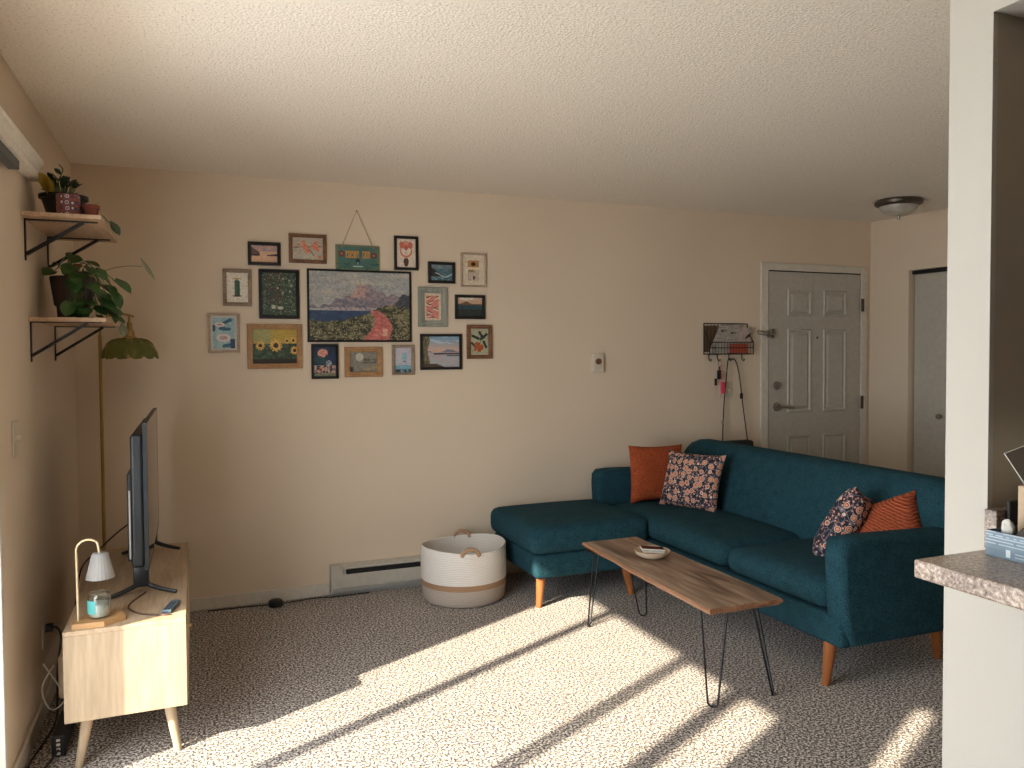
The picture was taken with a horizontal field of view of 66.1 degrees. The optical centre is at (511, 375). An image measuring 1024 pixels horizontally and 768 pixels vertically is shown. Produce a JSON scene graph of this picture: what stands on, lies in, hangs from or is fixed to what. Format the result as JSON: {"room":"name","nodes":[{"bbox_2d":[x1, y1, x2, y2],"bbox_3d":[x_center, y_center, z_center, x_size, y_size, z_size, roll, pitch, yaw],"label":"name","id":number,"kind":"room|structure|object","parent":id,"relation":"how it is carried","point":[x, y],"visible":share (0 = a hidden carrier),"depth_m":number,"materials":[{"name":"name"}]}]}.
{"room":"living room","nodes":[
{"label":"living room","id":0,"kind":"room"},
{"bbox_2d":[0,54,79,767],"bbox_3d":[-0.998,0.201,0.743,0.140,2.440,7.315,-1,2,-22],"label":"wall","id":1,"kind":"structure","parent":0,"point":[39,484],"depth_m":3.01,"materials":[{"name":"beige paint"}]},
{"bbox_2d":[0,462,7,767],"bbox_3d":[-1.263,0.392,1.437,0.142,2.020,2.190,-1,2,-22],"label":"door","id":2,"kind":"structure","parent":1,"relation":"in","point":[3,707],"depth_m":2.47,"materials":[{"name":"white paint"}]},
{"bbox_2d":[11,420,20,455],"bbox_3d":[-1.708,0.217,2.719,0.022,0.118,0.075,-1,2,-22],"label":"light switch","id":3,"kind":"object","parent":1,"relation":"attached to","point":[14,425],"visible":1,"depth_m":2.71,"materials":[{"name":"beige plastic"}]},
{"bbox_2d":[0,106,43,181],"bbox_3d":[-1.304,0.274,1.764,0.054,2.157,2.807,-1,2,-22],"label":"headrail","id":4,"kind":"object","parent":1,"relation":"attached to","point":[16,153],"visible":0.97,"depth_m":2.64,"materials":[{"name":"white paint"}]},
{"bbox_2d":[12,669,55,767],"bbox_3d":[-1.950,1.314,3.353,0.014,0.072,1.791,-1,2,-22],"label":"baseboard","id":5,"kind":"structure","parent":1,"relation":"attached to","point":[25,751],"depth_m":2.93,"materials":[{"name":"beige paint"}]},
{"bbox_2d":[41,615,46,649],"bbox_3d":[-1.884,1.034,3.172,0.008,0.118,0.075,-1,2,-22],"label":"wall outlet","id":6,"kind":"object","parent":1,"relation":"attached to","point":[43,622],"visible":0.99,"depth_m":3.15,"materials":[{"name":"beige plastic"}]},
{"bbox_2d":[20,211,116,268],"bbox_3d":[-1.800,-0.526,3.239,0.264,0.171,0.680,-1,2,-22],"label":"wall shelf","id":7,"kind":"object","parent":1,"relation":"attached to","point":[93,229],"visible":0.96,"depth_m":3.08,"materials":[{"name":"brown wood"}]},
{"bbox_2d":[38,164,88,213],"bbox_3d":[-1.770,-0.719,3.099,0.176,0.222,0.228,-1,2,-22],"label":"potted succulent","id":8,"kind":"object","parent":7,"relation":"on","point":[49,183],"visible":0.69,"depth_m":3.06,"materials":[{"name":"green plant"}]},
{"bbox_2d":[38,192,88,213],"bbox_3d":[-1.779,-0.660,3.125,0.176,0.102,0.175,-1,2,-22],"label":"pot","id":9,"kind":"object","parent":8,"relation":"on","point":[48,199],"depth_m":3.06,"materials":[{"name":"red ceramic"}]},
{"bbox_2d":[56,193,79,213],"bbox_3d":[-1.684,-0.644,2.986,0.082,0.078,0.082,-1,2,-22],"label":"patterned pot","id":10,"kind":"object","parent":7,"relation":"on","point":[65,202],"visible":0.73,"depth_m":2.95,"materials":[{"name":"ceramic"}]},
{"bbox_2d":[80,203,99,214],"bbox_3d":[-1.632,-0.638,3.045,0.068,0.062,0.068,-1,2,-22],"label":"terracotta pot","id":11,"kind":"object","parent":7,"relation":"on","point":[91,209],"visible":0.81,"depth_m":3.02,"materials":[{"name":"ceramic"}]},
{"bbox_2d":[101,215,120,235],"bbox_3d":[-1.702,-0.621,3.277,0.079,0.110,0.316,-2,2,-44],"label":"vine","id":12,"kind":"object","parent":7,"relation":"on","point":[114,226],"visible":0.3,"depth_m":3.17,"materials":[{"name":"plant"}]},
{"bbox_2d":[28,317,119,361],"bbox_3d":[-1.851,-0.148,3.380,0.264,0.171,0.740,-1,2,-22],"label":"wall shelf","id":13,"kind":"object","parent":1,"relation":"attached to","point":[79,322],"visible":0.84,"depth_m":3.07,"materials":[{"name":"brown wood"}]},
{"bbox_2d":[41,252,154,336],"bbox_3d":[-1.773,-0.339,3.318,0.287,0.352,0.407,0,2,23],"label":"potted trailing plant","id":14,"kind":"object","parent":13,"relation":"on","point":[73,292],"visible":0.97,"depth_m":3.25,"materials":[{"name":"green plant"}]},
{"bbox_2d":[71,163,870,598],"bbox_3d":[0.505,0.057,5.348,6.380,2.440,0.100,-1,2,-22],"label":"wall","id":15,"kind":"structure","parent":0,"point":[271,479],"depth_m":4.82,"materials":[{"name":"beige paint"}]},
{"bbox_2d":[208,313,239,352],"bbox_3d":[-1.617,-0.238,4.416,0.167,0.222,0.019,-1,2,-22],"label":"framed picture","id":16,"kind":"object","parent":15,"relation":"attached to","point":[223,333],"visible":1,"depth_m":4.42,"materials":[{"name":"paper"}]},
{"bbox_2d":[212,317,234,347],"bbox_3d":[-1.619,-0.238,4.420,0.118,0.173,0.001,-1,2,-22],"label":"artwork","id":17,"kind":"object","parent":16,"relation":"attached to","point":[223,328],"depth_m":4.42},
{"bbox_2d":[222,269,251,305],"bbox_3d":[-1.549,-0.495,4.436,0.153,0.207,0.019,-1,2,-22],"label":"framed picture","id":18,"kind":"object","parent":15,"relation":"attached to","point":[237,283],"visible":1,"depth_m":4.44},
{"bbox_2d":[226,272,247,301],"bbox_3d":[-1.550,-0.496,4.441,0.114,0.167,0.001,-1,2,-22],"label":"artwork","id":19,"kind":"object","parent":18,"relation":"attached to","point":[237,283],"depth_m":4.44},
{"bbox_2d":[190,583,329,611],"bbox_3d":[-1.690,1.280,4.432,1.306,0.072,0.014,-1,2,-22],"label":"baseboard","id":20,"kind":"structure","parent":15,"relation":"attached to","point":[291,593],"depth_m":4.52,"materials":[{"name":"beige paint"}]},
{"bbox_2d":[248,241,280,265],"bbox_3d":[-1.412,-0.694,4.486,0.178,0.132,0.019,-1,2,-22],"label":"framed picture","id":21,"kind":"object","parent":15,"relation":"attached to","point":[259,253],"visible":1,"depth_m":4.49},
{"bbox_2d":[251,245,276,261],"bbox_3d":[-1.413,-0.694,4.491,0.142,0.096,0.001,-1,2,-22],"label":"artwork","id":22,"kind":"object","parent":21,"relation":"attached to","point":[259,253],"depth_m":4.49},
{"bbox_2d":[247,324,302,368],"bbox_3d":[-1.361,-0.167,4.521,0.303,0.255,0.019,-1,2,-22],"label":"framed picture","id":23,"kind":"object","parent":15,"relation":"attached to","point":[269,346],"visible":1,"depth_m":4.52,"materials":[{"name":"brown wood"}]},
{"bbox_2d":[253,329,296,363],"bbox_3d":[-1.363,-0.167,4.525,0.244,0.196,0.001,-1,2,-22],"label":"artwork","id":24,"kind":"object","parent":23,"relation":"attached to","point":[269,345],"depth_m":4.53},
{"bbox_2d":[258,269,299,318],"bbox_3d":[-1.337,-0.467,4.523,0.224,0.282,0.019,-1,2,-22],"label":"framed picture","id":25,"kind":"object","parent":15,"relation":"attached to","point":[279,298],"visible":1,"depth_m":4.53},
{"bbox_2d":[288,233,326,263],"bbox_3d":[-1.188,-0.737,4.576,0.213,0.168,0.019,-1,2,-22],"label":"framed picture","id":26,"kind":"object","parent":15,"relation":"attached to","point":[303,248],"visible":1,"depth_m":4.58,"materials":[{"name":"brown wood"}]},
{"bbox_2d":[292,237,322,259],"bbox_3d":[-1.189,-0.737,4.580,0.174,0.128,0.001,-1,2,-22],"label":"artwork","id":27,"kind":"object","parent":26,"relation":"attached to","point":[302,248],"depth_m":4.58},
{"bbox_2d":[311,344,338,378],"bbox_3d":[-1.100,-0.082,4.629,0.156,0.205,0.019,-1,2,-22],"label":"framed picture","id":28,"kind":"object","parent":15,"relation":"attached to","point":[324,357],"visible":1,"depth_m":4.63},
{"bbox_2d":[314,347,335,375],"bbox_3d":[-1.101,-0.083,4.634,0.126,0.174,0.001,-1,2,-22],"label":"artwork","id":29,"kind":"object","parent":28,"relation":"attached to","point":[324,357],"depth_m":4.63},
{"bbox_2d":[335,210,379,270],"bbox_3d":[-0.919,-0.801,4.684,0.261,0.361,0.019,-1,2,-22],"label":"hanging sign","id":30,"kind":"object","parent":15,"relation":"hanging from","point":[347,257],"visible":1,"depth_m":4.68,"materials":[{"name":"green wood"}]},
{"bbox_2d":[307,268,411,341],"bbox_3d":[-0.905,-0.414,4.701,0.622,0.429,0.015,-1,2,-22],"label":"framed picture","id":31,"kind":"object","parent":15,"relation":"attached to","point":[343,305],"visible":1,"depth_m":4.70},
{"bbox_2d":[344,347,382,376],"bbox_3d":[-0.889,-0.081,4.715,0.225,0.179,0.019,-1,2,-22],"label":"framed picture","id":32,"kind":"object","parent":15,"relation":"attached to","point":[358,361],"visible":1,"depth_m":4.71,"materials":[{"name":"brown wood"}]},
{"bbox_2d":[350,352,376,371],"bbox_3d":[-0.891,-0.081,4.719,0.164,0.118,0.001,-1,2,-22],"label":"artwork","id":33,"kind":"object","parent":32,"relation":"attached to","point":[359,361],"depth_m":4.72},
{"bbox_2d":[330,555,421,595],"bbox_3d":[-0.624,1.206,4.837,0.972,0.184,0.056,-1,2,-22],"label":"baseboard heater","id":34,"kind":"object","parent":15,"relation":"attached to","point":[398,572],"visible":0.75,"depth_m":4.74,"materials":[{"name":"metal"}]},
{"bbox_2d":[392,345,414,374],"bbox_3d":[-0.664,-0.095,4.805,0.138,0.183,0.019,-1,2,-22],"label":"framed picture","id":35,"kind":"object","parent":15,"relation":"attached to","point":[403,357],"visible":1,"depth_m":4.81},
{"bbox_2d":[395,348,410,371],"bbox_3d":[-0.666,-0.095,4.809,0.104,0.149,0.001,-1,2,-22],"label":"artwork","id":36,"kind":"object","parent":35,"relation":"attached to","point":[402,355],"depth_m":4.81},
{"bbox_2d":[394,235,418,270],"bbox_3d":[-0.644,-0.745,4.795,0.150,0.206,0.019,-1,2,-22],"label":"framed picture","id":37,"kind":"object","parent":15,"relation":"attached to","point":[406,257],"visible":1,"depth_m":4.80},
{"bbox_2d":[397,239,415,267],"bbox_3d":[-0.646,-0.745,4.800,0.117,0.173,0.001,-1,2,-22],"label":"artwork","id":38,"kind":"object","parent":37,"relation":"attached to","point":[405,247],"depth_m":4.80},
{"bbox_2d":[418,287,447,326],"bbox_3d":[-0.490,-0.423,4.867,0.185,0.244,0.019,-1,2,-22],"label":"framed picture","id":39,"kind":"object","parent":15,"relation":"attached to","point":[432,301],"visible":1,"depth_m":4.87},
{"bbox_2d":[424,293,440,320],"bbox_3d":[-0.492,-0.423,4.871,0.110,0.169,0.001,-1,2,-22],"label":"artwork","id":40,"kind":"object","parent":39,"relation":"attached to","point":[432,301],"depth_m":4.87},
{"bbox_2d":[420,334,461,369],"bbox_3d":[-0.440,-0.147,4.894,0.268,0.222,0.019,-1,2,-22],"label":"framed picture","id":41,"kind":"object","parent":15,"relation":"attached to","point":[437,351],"visible":1,"depth_m":4.90},
{"bbox_2d":[428,261,454,283],"bbox_3d":[-0.436,-0.638,4.883,0.174,0.132,0.019,-1,2,-22],"label":"framed picture","id":42,"kind":"object","parent":15,"relation":"attached to","point":[438,272],"visible":1,"depth_m":4.88},
{"bbox_2d":[431,265,451,280],"bbox_3d":[-0.438,-0.638,4.887,0.138,0.096,0.001,-1,2,-22],"label":"artwork","id":43,"kind":"object","parent":42,"relation":"attached to","point":[438,272],"depth_m":4.89},
{"bbox_2d":[455,294,484,318],"bbox_3d":[-0.263,-0.431,4.958,0.199,0.152,0.019,-1,2,-22],"label":"framed picture","id":44,"kind":"object","parent":15,"relation":"attached to","point":[466,306],"visible":1,"depth_m":4.96},
{"bbox_2d":[458,298,481,315],"bbox_3d":[-0.265,-0.431,4.962,0.163,0.116,0.001,-1,2,-22],"label":"artwork","id":45,"kind":"object","parent":44,"relation":"attached to","point":[466,306],"depth_m":4.96},
{"bbox_2d":[460,252,485,286],"bbox_3d":[-0.242,-0.664,4.960,0.167,0.212,0.019,-1,2,-22],"label":"framed picture","id":46,"kind":"object","parent":15,"relation":"attached to","point":[472,265],"visible":1,"depth_m":4.96},
{"bbox_2d":[466,325,491,358],"bbox_3d":[-0.206,-0.213,4.987,0.168,0.214,0.019,-1,2,-22],"label":"framed picture","id":47,"kind":"object","parent":15,"relation":"attached to","point":[478,337],"visible":1,"depth_m":4.99,"materials":[{"name":"brown wood"}]},
{"bbox_2d":[471,329,487,354],"bbox_3d":[-0.207,-0.213,4.992,0.121,0.168,0.001,-1,2,-22],"label":"artwork","id":48,"kind":"object","parent":47,"relation":"attached to","point":[479,337],"depth_m":4.99},
{"bbox_2d":[592,354,603,372],"bbox_3d":[0.579,-0.082,5.297,0.080,0.126,0.042,-1,2,-22],"label":"thermostat","id":49,"kind":"object","parent":15,"relation":"attached to","point":[597,359],"visible":1,"depth_m":5.29,"materials":[{"name":"beige plastic"}]},
{"bbox_2d":[719,382,731,397],"bbox_3d":[1.552,0.105,5.707,0.115,0.118,0.022,-1,2,-22],"label":"light switch","id":50,"kind":"object","parent":15,"relation":"attached to","point":[728,394],"visible":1,"depth_m":5.71,"materials":[{"name":"beige plastic"}]},
{"bbox_2d":[703,323,753,361],"bbox_3d":[1.561,-0.239,5.670,0.387,0.276,0.076,-1,2,-22],"label":"wall rack","id":51,"kind":"object","parent":15,"relation":"attached to","point":[709,332],"visible":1,"depth_m":5.64,"materials":[{"name":"black metal"}]},
{"bbox_2d":[714,361,724,393],"bbox_3d":[1.491,0.013,5.648,0.085,0.239,0.016,-1,2,-22],"label":"keys","id":52,"kind":"object","parent":51,"relation":"hanging from","point":[719,376],"visible":1,"depth_m":5.65,"materials":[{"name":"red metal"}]},
{"bbox_2d":[710,325,743,352],"bbox_3d":[1.547,-0.262,5.672,0.325,0.205,0.026,-1,2,-22],"label":"newspaper","id":53,"kind":"object","parent":51,"relation":"in","point":[720,336],"visible":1,"depth_m":5.65,"materials":[{"name":"grey paper"}]},
{"bbox_2d":[722,328,751,352],"bbox_3d":[1.627,-0.253,5.693,0.290,0.185,0.026,-1,2,-22],"label":"newspaper","id":54,"kind":"object","parent":51,"relation":"in","point":[733,334],"visible":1,"depth_m":5.69,"materials":[{"name":"grey paper"}]},
{"bbox_2d":[721,358,753,445],"bbox_3d":[1.623,0.288,5.687,0.260,0.825,0.080,-1,2,-22],"label":"crossbody bag","id":55,"kind":"object","parent":51,"relation":"hanging from","point":[745,442],"visible":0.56,"depth_m":5.68,"materials":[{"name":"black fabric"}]},
{"bbox_2d":[731,344,746,352],"bbox_3d":[1.632,-0.194,5.670,0.150,0.067,0.007,-1,2,-22],"label":"booklet","id":56,"kind":"object","parent":51,"relation":"in","point":[733,350],"visible":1,"depth_m":5.67,"materials":[{"name":"red paper"}]},
{"bbox_2d":[758,262,867,463],"bbox_3d":[2.300,0.203,5.983,1.090,2.090,0.075,-1,2,-22],"label":"door","id":57,"kind":"structure","parent":15,"relation":"in","point":[813,330],"depth_m":6.01,"materials":[{"name":"paint"}]},
{"bbox_2d":[0,0,949,222],"bbox_3d":[1.888,-1.118,1.874,6.380,0.100,7.515,-1,2,-22],"label":"ceiling","id":58,"kind":"structure","parent":0,"point":[815,109],"depth_m":3.04,"materials":[{"name":"white paint"}]},
{"bbox_2d":[874,196,923,219],"bbox_3d":[2.588,-1.108,5.268,0.300,0.130,0.300,-1,2,-22],"label":"ceiling light","id":59,"kind":"object","parent":58,"relation":"attached to","point":[897,207],"visible":1,"depth_m":5.18,"materials":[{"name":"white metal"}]},
{"bbox_2d":[25,569,942,767],"bbox_3d":[1.901,1.421,1.949,6.380,0.100,7.515,-1,2,-22],"label":"floor","id":60,"kind":"structure","parent":0,"point":[389,678],"depth_m":3.30,"materials":[{"name":"carpet"}]},
{"bbox_2d":[26,623,73,767],"bbox_3d":[-1.716,1.185,2.938,0.123,0.350,0.599,-1,2,-22],"label":"power strip","id":61,"kind":"object","parent":60,"relation":"on","point":[62,734],"visible":0.96,"depth_m":2.87,"materials":[{"name":"black plastic"},{"name":"white plastic"}]},
{"bbox_2d":[41,664,63,709],"bbox_3d":[-1.736,1.176,2.978,0.080,0.176,0.026,-1,2,-22],"label":"cable","id":62,"kind":"object","parent":61,"relation":"attached to","point":[44,665],"visible":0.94,"depth_m":2.97,"materials":[{"name":"white plastic"}]},
{"bbox_2d":[62,542,191,767],"bbox_3d":[-1.565,1.102,3.317,0.404,0.496,1.225,-1,2,-22],"label":"media console","id":63,"kind":"object","parent":60,"relation":"on","point":[138,663],"visible":0.93,"depth_m":2.77,"materials":[{"name":"brown wood"}]},
{"bbox_2d":[58,650,63,698],"bbox_3d":[-1.717,1.155,3.060,0.072,0.165,0.100,-1,2,-22],"label":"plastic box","id":64,"kind":"object","parent":63,"relation":"attached to","point":[60,658],"visible":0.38,"depth_m":3.00,"materials":[{"name":"plastic"}]},
{"bbox_2d":[71,538,125,629],"bbox_3d":[-1.451,0.717,2.766,0.166,0.302,0.121,-1,2,-22],"label":"lamp","id":65,"kind":"object","parent":63,"relation":"on","point":[100,568],"visible":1,"depth_m":2.73,"materials":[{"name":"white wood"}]},
{"bbox_2d":[87,589,110,619],"bbox_3d":[-1.454,0.806,2.773,0.075,0.086,0.074,-1,2,-22],"label":"candle jar","id":66,"kind":"object","parent":65,"relation":"on","point":[98,609],"visible":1,"depth_m":2.75,"materials":[{"name":"clear glass"}]},
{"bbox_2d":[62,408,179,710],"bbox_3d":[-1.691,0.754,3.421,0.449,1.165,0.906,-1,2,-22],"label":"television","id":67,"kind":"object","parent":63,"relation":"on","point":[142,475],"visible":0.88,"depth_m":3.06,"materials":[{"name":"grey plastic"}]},
{"bbox_2d":[128,591,170,614],"bbox_3d":[-1.378,0.860,2.943,0.107,0.005,0.344,-2,2,-39],"label":"charging cable","id":68,"kind":"object","parent":63,"relation":"on","point":[145,591],"visible":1,"depth_m":2.86,"materials":[{"name":"plastic"}]},
{"bbox_2d":[162,599,179,612],"bbox_3d":[-1.263,0.855,2.917,0.034,0.016,0.124,-1,2,-8],"label":"remote control","id":69,"kind":"object","parent":63,"relation":"on","point":[172,604],"visible":1,"depth_m":2.90,"materials":[{"name":"black plastic"}]},
{"bbox_2d":[98,313,158,548],"bbox_3d":[-1.999,0.506,4.029,0.370,1.648,0.269,-1,2,-22],"label":"floor lamp","id":70,"kind":"object","parent":60,"relation":"on","point":[129,346],"visible":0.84,"depth_m":3.98,"materials":[{"name":"gold metal"}]},
{"bbox_2d":[208,592,368,611],"bbox_3d":[-1.261,1.291,4.512,0.900,0.039,0.086,-1,2,-22],"label":"cable","id":71,"kind":"object","parent":60,"relation":"on","point":[275,602],"visible":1,"depth_m":4.46,"materials":[{"name":"black plastic"}]},
{"bbox_2d":[421,529,505,607],"bbox_3d":[-0.284,1.128,4.636,0.507,0.347,0.505,-1,2,-22],"label":"rope basket","id":72,"kind":"object","parent":60,"relation":"on","point":[467,570],"visible":1,"depth_m":4.44,"materials":[{"name":"beige fabric"}]},
{"bbox_2d":[582,537,782,707],"bbox_3d":[0.742,1.106,3.672,0.417,0.433,1.171,-1,2,-22],"label":"coffee table","id":73,"kind":"object","parent":60,"relation":"on","point":[709,590],"visible":0.92,"depth_m":3.43,"materials":[{"name":"brown wood"}]},
{"bbox_2d":[634,546,669,559],"bbox_3d":[0.683,0.867,3.834,0.174,0.035,0.174,-1,2,-22],"label":"woven bowl","id":74,"kind":"object","parent":73,"relation":"on","point":[652,556],"visible":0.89,"depth_m":3.78,"materials":[{"name":"beige wicker"}]},
{"bbox_2d":[641,549,664,553],"bbox_3d":[0.685,0.854,3.834,0.105,0.016,0.062,0,2,-2],"label":"card stack","id":75,"kind":"object","parent":74,"relation":"in","point":[643,551],"visible":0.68,"depth_m":3.80,"materials":[{"name":"paper"}]},
{"bbox_2d":[640,546,665,550],"bbox_3d":[0.685,0.844,3.838,0.115,0.016,0.062,0,2,-2],"label":"phone","id":76,"kind":"object","parent":75,"relation":"on","point":[648,548],"visible":1,"depth_m":3.82,"materials":[{"name":"paper"}]},
{"bbox_2d":[491,439,944,685],"bbox_3d":[1.012,0.889,4.275,1.629,0.847,2.209,-1,2,-22],"label":"sectional sofa","id":77,"kind":"object","parent":60,"relation":"on","point":[772,504],"visible":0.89,"depth_m":4.11,"materials":[{"name":"teal fabric"}]},
{"bbox_2d":[491,499,647,553],"bbox_3d":[0.333,0.906,4.808,0.768,0.171,0.713,-1,2,-22],"label":"cushion","id":78,"kind":"object","parent":77,"relation":"on","point":[559,527],"depth_m":4.57,"materials":[{"name":"teal fabric"}]},
{"bbox_2d":[628,444,681,502],"bbox_3d":[0.947,0.640,5.160,0.432,0.380,0.128,-1,2,-26],"label":"throw pillow","id":79,"kind":"object","parent":77,"relation":"on","point":[648,465],"visible":0.69,"depth_m":5.08,"materials":[{"name":"orange fabric"}]},
{"bbox_2d":[659,450,725,511],"bbox_3d":[1.123,0.656,4.913,0.170,0.343,0.422,-2,2,-42],"label":"throw pillow","id":80,"kind":"object","parent":77,"relation":"on","point":[691,480],"visible":1,"depth_m":4.85,"materials":[{"name":"fabric"}]},
{"bbox_2d":[614,500,799,565],"bbox_3d":[1.114,0.897,4.674,0.597,0.150,1.213,-1,2,-22],"label":"seat cushion","id":81,"kind":"object","parent":77,"relation":"on","point":[707,538],"depth_m":4.39,"materials":[{"name":"teal fabric"}]},
{"bbox_2d":[728,538,826,606],"bbox_3d":[1.473,0.923,3.775,0.605,0.148,0.705,-1,2,-22],"label":"seat cushion","id":82,"kind":"object","parent":77,"relation":"on","point":[790,571],"depth_m":3.67,"materials":[{"name":"teal fabric"}]},
{"bbox_2d":[812,487,874,555],"bbox_3d":[1.620,0.742,3.816,0.230,0.447,0.418,1,2,42],"label":"throw pillow","id":83,"kind":"object","parent":77,"relation":"on","point":[851,510],"visible":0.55,"depth_m":3.71,"materials":[{"name":"fabric"}]},
{"bbox_2d":[859,490,921,532],"bbox_3d":[1.751,0.740,3.707,0.213,0.412,0.468,-2,2,-44],"label":"throw pillow","id":84,"kind":"object","parent":77,"relation":"on","point":[901,511],"visible":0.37,"depth_m":3.65,"materials":[{"name":"orange fabric"}]},
{"bbox_2d":[869,208,947,471],"bbox_3d":[4.527,0.105,2.975,0.700,2.440,7.315,-1,2,-22],"label":"wall","id":85,"kind":"structure","parent":0,"point":[915,242],"depth_m":5.99,"materials":[{"name":"beige paint"}]},
{"bbox_2d":[912,267,946,477],"bbox_3d":[3.289,0.241,5.252,0.085,2.008,1.455,-1,2,-22],"label":"door","id":86,"kind":"structure","parent":85,"relation":"in","point":[930,350],"depth_m":5.77,"materials":[{"name":"paint"}]},
{"bbox_2d":[942,0,1023,767],"bbox_3d":[1.701,0.210,-0.052,0.112,2.440,3.817,-1,2,-22],"label":"wall","id":87,"kind":"structure","parent":0,"point":[983,719],"depth_m":1.63,"materials":[{"name":"beige paint"}]},
{"bbox_2d":[914,506,1023,610],"bbox_3d":[1.545,0.362,0.374,0.566,0.116,2.717,-1,2,-22],"label":"countertop","id":88,"kind":"structure","parent":87,"relation":"on","point":[976,573],"depth_m":1.45,"materials":[{"name":"stone"}]},
{"bbox_2d":[985,525,1023,563],"bbox_3d":[1.141,0.331,1.408,0.281,0.050,0.418,-1,2,-22],"label":"box","id":89,"kind":"object","parent":88,"relation":"on","point":[1001,545],"visible":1,"depth_m":1.51,"materials":[{"name":"blue cardboard"}]},
{"bbox_2d":[1001,519,1014,534],"bbox_3d":[0.965,0.298,1.532,0.019,0.038,0.025,-1,2,-22],"label":"tissue","id":90,"kind":"object","parent":89,"relation":"in","point":[1007,527],"visible":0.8,"depth_m":1.53,"materials":[{"name":"paper"}]},
{"bbox_2d":[1015,528,1023,536],"bbox_3d":[1.117,0.295,1.453,0.230,0.107,0.250,-1,2,-22],"label":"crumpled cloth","id":91,"kind":"object","parent":89,"relation":"in","point":[1020,533],"visible":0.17,"depth_m":1.51,"materials":[{"name":"grey fabric"}]},
{"bbox_2d":[1007,500,1017,525],"bbox_3d":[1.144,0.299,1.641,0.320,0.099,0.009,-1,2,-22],"label":"bottle","id":92,"kind":"object","parent":88,"relation":"on","point":[1012,505],"visible":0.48,"depth_m":1.58,"materials":[{"name":"plastic"}]},
{"bbox_2d":[1004,446,1023,531],"bbox_3d":[1.059,0.219,1.569,0.268,0.255,0.022,-1,2,-24],"label":"carton","id":93,"kind":"object","parent":88,"relation":"on","point":[1015,457],"visible":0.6,"depth_m":1.53,"materials":[{"name":"beige cardboard"}]},
{"bbox_2d":[992,13,1023,507],"bbox_3d":[2.558,0.136,2.299,3.460,2.440,0.096,-1,2,-22],"label":"wall","id":94,"kind":"structure","parent":0,"point":[1008,402],"depth_m":1.61,"materials":[{"name":"paint"}]},
{"bbox_2d":[984,506,1006,547],"bbox_3d":[1.135,0.309,1.658,0.364,0.080,0.027,-1,2,-22],"label":"backsplash","id":95,"kind":"structure","parent":94,"relation":"attached to","point":[993,518],"depth_m":1.59,"materials":[{"name":"stone"}]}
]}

